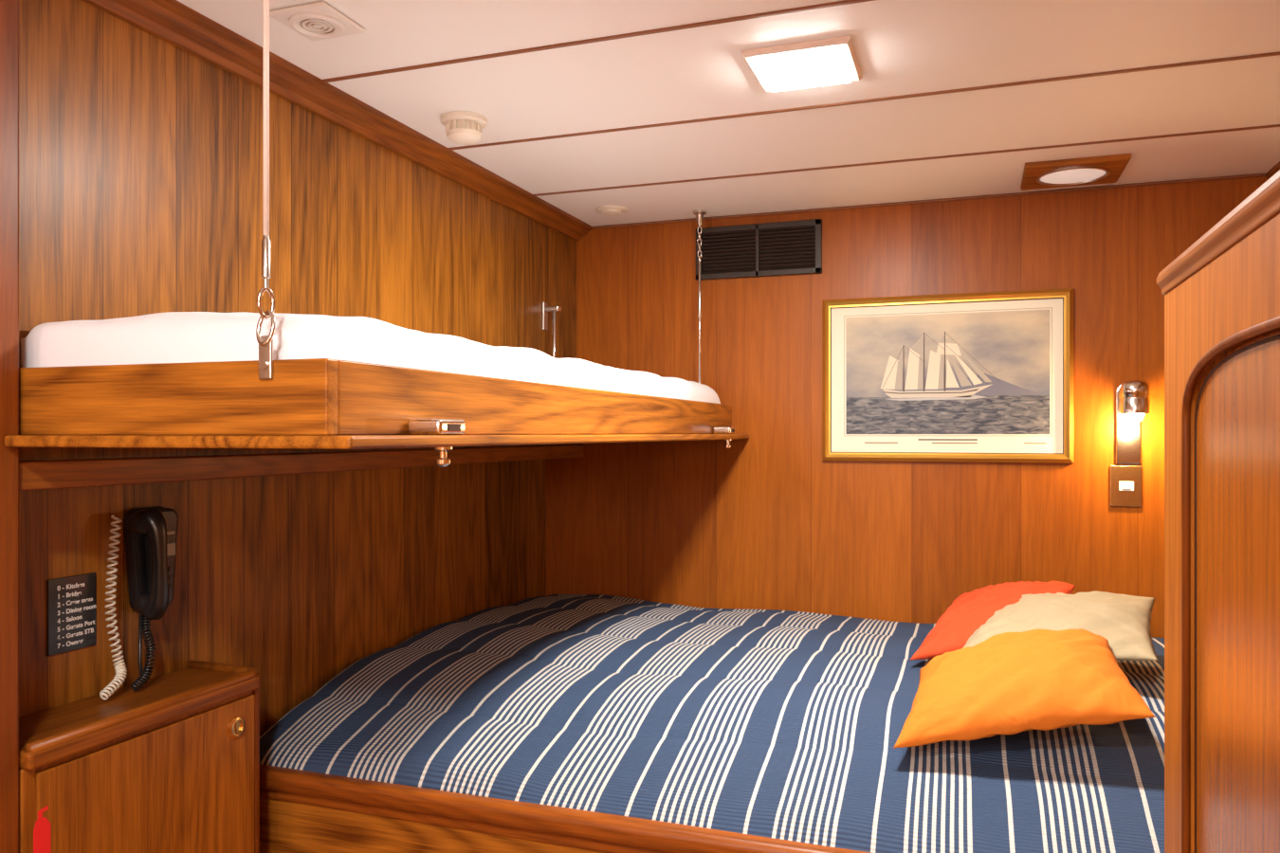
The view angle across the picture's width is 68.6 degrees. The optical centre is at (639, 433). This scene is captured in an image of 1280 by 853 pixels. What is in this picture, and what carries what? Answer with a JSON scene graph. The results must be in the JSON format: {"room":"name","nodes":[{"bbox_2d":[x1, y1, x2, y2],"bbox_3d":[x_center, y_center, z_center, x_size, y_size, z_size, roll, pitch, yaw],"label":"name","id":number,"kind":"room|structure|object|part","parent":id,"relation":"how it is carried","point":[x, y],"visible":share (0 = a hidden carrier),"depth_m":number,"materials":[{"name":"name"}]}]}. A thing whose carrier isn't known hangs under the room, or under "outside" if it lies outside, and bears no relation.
{"room":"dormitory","nodes":[
{"label":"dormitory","id":0,"kind":"room"},
{"bbox_2d":[99,506,178,700],"bbox_3d":[-0.875,0.288,1.638,0.088,0.312,0.183,0,0,20],"label":"telephone","id":1,"kind":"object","parent":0,"point":[150,532],"depth_m":1.64,"materials":[{"name":"black plastic"}]},
{"bbox_3d":[-0.889,0.291,1.588,0.035,0.303,0.083,0,0,-21],"label":"white cord","id":2,"kind":"part","parent":1,"relation":"part of","materials":[{"name":"beige plastic"}]},
{"bbox_3d":[-0.866,0.380,1.640,0.026,0.128,0.068,0,0,-9],"label":"black cord","id":3,"kind":"part","parent":1,"relation":"part of","materials":[{"name":"black plastic"}]},
{"bbox_2d":[18,458,545,735],"bbox_3d":[-1.148,0.319,1.149,0.100,2.063,4.600,0,0,20],"label":"wall","id":4,"kind":"structure","parent":0,"point":[297,579],"depth_m":2.05,"materials":[{"name":"brown wood"}]},
{"bbox_2d":[47,572,96,656],"bbox_3d":[-0.946,0.300,1.564,0.004,0.124,0.089,0,0,20],"label":"wall sign","id":5,"kind":"object","parent":4,"relation":"attached to","point":[71,600],"depth_m":1.56,"materials":[{"name":"black plastic"}]},
{"bbox_2d":[18,0,576,460],"bbox_3d":[-0.619,-0.337,2.314,0.120,0.753,2.050,0,0,20],"label":"panelling","id":6,"kind":"object","parent":4,"relation":"attached to","point":[140,155],"visible":0.6,"depth_m":1.71,"materials":[{"name":"brown wood"}]},
{"bbox_2d":[18,444,584,491],"bbox_3d":[-0.605,0.061,2.309,0.150,0.042,2.049,0,0,20],"label":"trim","id":7,"kind":"structure","parent":4,"relation":"attached to","point":[46,474],"depth_m":1.72,"materials":[{"name":"brown wood"}]},
{"bbox_2d":[81,0,592,240],"bbox_3d":[-0.534,-0.691,2.284,0.060,0.045,2.050,0,0,20],"label":"trim","id":8,"kind":"structure","parent":4,"relation":"attached to","point":[173,22],"depth_m":1.92,"materials":[{"name":"brown wood"}]},
{"bbox_2d":[176,0,1279,226],"bbox_3d":[-0.041,-0.763,0.757,2.450,0.100,4.800,0,0,20],"label":"ceiling","id":9,"kind":"structure","parent":0,"point":[902,47],"depth_m":1.95,"materials":[{"name":"white paint"}]},
{"bbox_2d":[269,0,365,41],"bbox_3d":[-0.556,-0.706,1.618,0.116,0.014,0.116,0,0,20],"label":"ceiling speaker","id":10,"kind":"object","parent":9,"relation":"attached to","point":[317,21],"depth_m":1.60},
{"bbox_2d":[440,110,487,145],"bbox_3d":[-0.399,-0.686,2.127,0.104,0.054,0.104,0,0,20],"label":"smoke detector","id":11,"kind":"object","parent":9,"relation":"attached to","point":[462,127],"visible":1,"depth_m":2.10,"materials":[{"name":"beige plastic"}]},
{"bbox_2d":[322,0,874,82],"bbox_3d":[0.303,-0.716,1.562,2.000,0.014,0.009,0,0,20],"label":"joint","id":12,"kind":"object","parent":9,"relation":"attached to","point":[845,2],"visible":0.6,"depth_m":1.69,"materials":[{"name":"brown wood"}]},
{"bbox_2d":[595,205,628,216],"bbox_3d":[-0.089,-0.704,2.986,0.104,0.017,0.104,0,0,20],"label":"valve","id":13,"kind":"object","parent":9,"relation":"attached to","point":[611,210],"depth_m":2.96,"materials":[{"name":"white plastic"}]},
{"bbox_2d":[741,35,862,91],"bbox_3d":[0.316,-0.703,1.808,0.200,0.019,0.200,0,0,20],"label":"ceiling light","id":14,"kind":"object","parent":9,"relation":"attached to","point":[831,61],"depth_m":1.77,"materials":[{"name":"white plastic"}]},
{"bbox_2d":[448,51,1279,150],"bbox_3d":[0.464,-0.716,2.017,2.000,0.014,0.009,0,0,20],"label":"joint","id":15,"kind":"object","parent":9,"relation":"attached to","point":[1270,53],"visible":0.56,"depth_m":1.99,"materials":[{"name":"brown wood"}]},
{"bbox_2d":[532,124,1279,196],"bbox_3d":[0.625,-0.716,2.471,2.000,0.014,0.009,0,0,20],"label":"joint","id":16,"kind":"object","parent":9,"relation":"attached to","point":[1274,125],"visible":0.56,"depth_m":2.42,"materials":[{"name":"brown wood"}]},
{"bbox_2d":[1020,153,1131,190],"bbox_3d":[1.174,-0.702,2.549,0.250,0.022,0.250,0,0,20],"label":"recessed light","id":17,"kind":"object","parent":9,"relation":"in","point":[1105,169],"depth_m":2.50,"materials":[{"name":"brown wood"}]},
{"bbox_2d":[545,176,1269,638],"bbox_3d":[0.744,0.319,2.972,2.450,2.063,0.100,0,0,20],"label":"wall","id":18,"kind":"structure","parent":0,"point":[761,521],"depth_m":2.94,"materials":[{"name":"brown wood"}]},
{"bbox_2d":[4,0,749,466],"bbox_3d":[-0.279,-0.333,2.177,0.612,0.760,2.078,0,0,20],"label":"bunk bed","id":19,"kind":"object","parent":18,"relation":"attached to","point":[267,379],"visible":1,"depth_m":1.28,"materials":[{"name":"brown wood"}]},
{"bbox_3d":[-0.468,-0.095,1.174,0.020,0.055,0.005,0,0,19],"label":"hanger plate","id":20,"kind":"part","parent":19,"relation":"part of","materials":[{"name":"silver metal"}]},
{"bbox_3d":[-0.308,-0.093,2.216,0.527,0.166,2.016,0,0,19],"label":"mattress","id":21,"kind":"part","parent":19,"relation":"part of","materials":[{"name":"white fabric"}]},
{"bbox_3d":[-0.278,0.033,1.324,0.028,0.028,0.028,0,0,19],"label":"latch knob","id":22,"kind":"part","parent":19,"relation":"part of","materials":[{"name":"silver metal"}]},
{"bbox_3d":[-0.305,-0.375,3.013,0.006,0.090,0.032,0,0,19],"label":"wall strut plate","id":23,"kind":"part","parent":19,"relation":"part of","materials":[{"name":"silver metal"}]},
{"bbox_3d":[0.191,-0.320,3.009,0.007,0.460,0.007,0,0,19],"label":"rod","id":24,"kind":"part","parent":19,"relation":"part of","materials":[{"name":"silver metal"}]},
{"bbox_3d":[0.266,0.033,2.860,0.028,0.028,0.028,0,0,19],"label":"latch knob","id":25,"kind":"part","parent":19,"relation":"part of","materials":[{"name":"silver metal"}]},
{"bbox_2d":[695,219,822,280],"bbox_3d":[0.380,-0.592,3.039,0.412,0.170,0.016,0,0,20],"label":"air vent grille","id":26,"kind":"object","parent":18,"relation":"in","point":[792,247],"visible":0.98,"depth_m":3.03,"materials":[{"name":"black metal"}]},
{"bbox_2d":[895,360,902,389],"bbox_3d":[0.796,-0.179,2.890,0.022,0.090,0.001,0,0,19],"label":"sail","id":27,"kind":"object","parent":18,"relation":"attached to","point":[898,363],"depth_m":2.89,"materials":[{"name":"beige"}]},
{"bbox_2d":[917,355,923,389],"bbox_3d":[0.856,-0.186,2.869,0.016,0.105,0.001,0,0,19],"label":"sail","id":28,"kind":"object","parent":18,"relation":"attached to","point":[920,357],"depth_m":2.87,"materials":[{"name":"beige"}]},
{"bbox_2d":[592,173,1265,228],"bbox_3d":[0.776,-0.709,2.903,1.992,0.008,0.008,0,0,20],"label":"trim","id":29,"kind":"structure","parent":18,"relation":"attached to","point":[1254,174],"depth_m":2.84,"materials":[{"name":"brown wood"}]},
{"bbox_2d":[937,355,943,389],"bbox_3d":[0.913,-0.185,2.848,0.016,0.103,0.001,0,0,19],"label":"sail","id":30,"kind":"object","parent":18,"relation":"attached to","point":[940,357],"depth_m":2.85,"materials":[{"name":"beige"}]},
{"bbox_2d":[822,288,1073,463],"bbox_3d":[0.917,-0.167,2.844,0.724,0.508,0.026,0,0,20],"label":"framed picture","id":31,"kind":"object","parent":18,"relation":"attached to","point":[984,376],"visible":1,"depth_m":2.84,"materials":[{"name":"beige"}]},
{"bbox_2d":[843,307,1052,436],"bbox_3d":[0.923,-0.179,2.846,0.599,0.377,0.001,0,0,19],"label":"print","id":32,"kind":"object","parent":31,"relation":"attached to","point":[908,371],"depth_m":2.84,"materials":[{"name":"beige paper"}]},
{"bbox_2d":[1109,465,1142,507],"bbox_3d":[1.389,0.151,2.683,0.084,0.118,0.014,0,0,20],"label":"light switch","id":33,"kind":"object","parent":18,"relation":"attached to","point":[1125,482],"visible":1,"depth_m":2.68,"materials":[{"name":"gold metal"}]},
{"bbox_2d":[1115,380,1150,464],"bbox_3d":[1.382,-0.030,2.629,0.074,0.236,0.120,0,0,20],"label":"reading lamp","id":34,"kind":"object","parent":18,"relation":"attached to","point":[1132,396],"visible":1,"depth_m":2.67,"materials":[{"name":"silver metal"}]},
{"bbox_3d":[1.375,-0.101,2.606,0.072,0.094,0.072,0,0,19],"label":"lamp shade","id":35,"kind":"part","parent":34,"relation":"part of","materials":[{"name":"silver metal"}]},
{"bbox_3d":[1.375,-0.063,2.606,0.048,0.062,0.048,0,0,19],"label":"bulb","id":36,"kind":"part","parent":34,"relation":"part of","materials":[{"name":"white glass"}]},
{"bbox_3d":[-0.041,1.400,0.757,2.450,0.100,4.800,0,0,20],"label":"floor","id":37,"kind":"structure","parent":0,"visible":0},
{"bbox_2d":[0,0,18,852],"bbox_3d":[-0.965,0.319,1.264,0.170,2.063,0.158,0,0,20],"label":"post","id":38,"kind":"object","parent":37,"relation":"on","point":[9,9],"visible":1,"depth_m":1.29,"materials":[{"name":"brown wood"}]},
{"bbox_2d":[18,660,260,852],"bbox_3d":[-0.855,0.892,1.559,0.177,0.915,0.468,0,0,20],"label":"base cabinet","id":39,"kind":"object","parent":37,"relation":"on","point":[171,764],"visible":1,"depth_m":1.53,"materials":[{"name":"brown wood"}]},
{"bbox_2d":[33,805,50,852],"bbox_3d":[-0.849,0.574,1.333,0.001,0.083,0.026,0,0,20],"label":"fire extinguisher sign","id":40,"kind":"object","parent":39,"relation":"attached to","point":[42,828],"visible":1,"depth_m":1.33,"materials":[{"name":"red plastic"}]},
{"bbox_2d":[18,667,260,769],"bbox_3d":[-0.855,0.460,1.559,0.177,0.025,0.468,0,0,19],"label":"countertop","id":41,"kind":"structure","parent":39,"relation":"on","point":[49,722],"depth_m":1.52,"materials":[{"name":"brown wood"}]},
{"bbox_3d":[-0.854,0.445,1.560,0.173,0.019,0.460,0,0,19],"label":"fiddle rail","id":42,"kind":"part","parent":39,"relation":"part of","materials":[{"name":"brown wood"}]},
{"bbox_2d":[259,594,1164,852],"bbox_3d":[0.473,0.931,2.207,2.250,0.838,1.521,0,0,20],"label":"double bed","id":43,"kind":"object","parent":37,"relation":"on","point":[553,723],"visible":0.68,"depth_m":1.78,"materials":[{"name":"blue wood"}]},
{"bbox_3d":[0.477,1.019,2.219,2.250,0.662,1.496,0,0,19],"label":"panel","id":44,"kind":"part","parent":43,"relation":"part of","materials":[{"name":"brown wood"}]},
{"bbox_3d":[0.229,0.678,1.519,2.250,0.040,0.060,0,0,19],"label":"rail","id":45,"kind":"part","parent":43,"relation":"part of","materials":[{"name":"brown wood"}]},
{"bbox_2d":[909,580,1075,660],"bbox_3d":[0.900,0.456,2.349,0.309,0.139,0.624,0,0,28],"label":"throw pillow","id":46,"kind":"object","parent":43,"relation":"on","point":[970,611],"visible":0.59,"depth_m":2.27,"materials":[{"name":"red fabric"}]},
{"bbox_2d":[893,628,1156,749],"bbox_3d":[0.706,0.468,1.766,0.414,0.163,0.420,0,0,20],"label":"throw pillow","id":47,"kind":"object","parent":43,"relation":"on","point":[1044,680],"visible":1,"depth_m":1.65,"materials":[{"name":"orange fabric"}]},
{"bbox_2d":[962,590,1158,660],"bbox_3d":[0.965,0.444,2.142,0.410,0.142,0.464,0,0,32],"label":"throw pillow","id":48,"kind":"object","parent":43,"relation":"on","point":[1124,620],"visible":0.7,"depth_m":2.07,"materials":[{"name":"beige fabric"}]},
{"bbox_2d":[1156,169,1279,852],"bbox_3d":[0.769,0.563,0.569,0.596,1.574,1.305,0,0,20],"label":"wardrobe","id":49,"kind":"object","parent":37,"relation":"on","point":[1221,294],"visible":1,"depth_m":1.01,"materials":[{"name":"brown wood"}]},
{"bbox_3d":[0.507,-0.100,0.664,0.020,0.180,1.290,0,0,19],"label":"rail","id":50,"kind":"part","parent":49,"relation":"part of","materials":[{"name":"brown wood"}]},
{"bbox_3d":[0.562,0.550,0.841,0.010,1.301,0.690,0,0,19],"label":"arch moulding","id":51,"kind":"part","parent":49,"relation":"part of","materials":[{"name":"brown wood"}]},
{"bbox_3d":[0.574,0.547,0.837,0.007,1.305,0.680,0,0,19],"label":"arched panel","id":52,"kind":"part","parent":49,"relation":"part of","materials":[{"name":"brown wood"}]},
{"bbox_3d":[1.067,0.319,0.365,0.100,2.063,4.600,0,0,20],"label":"wall","id":53,"kind":"structure","parent":0,"visible":0},
{"bbox_2d":[1265,161,1279,178],"bbox_3d":[0.985,-0.691,0.394,0.075,0.045,4.600,0,0,20],"label":"trim","id":54,"kind":"structure","parent":53,"relation":"attached to","point":[1276,168],"depth_m":2.52,"materials":[{"name":"brown wood"}]}
]}

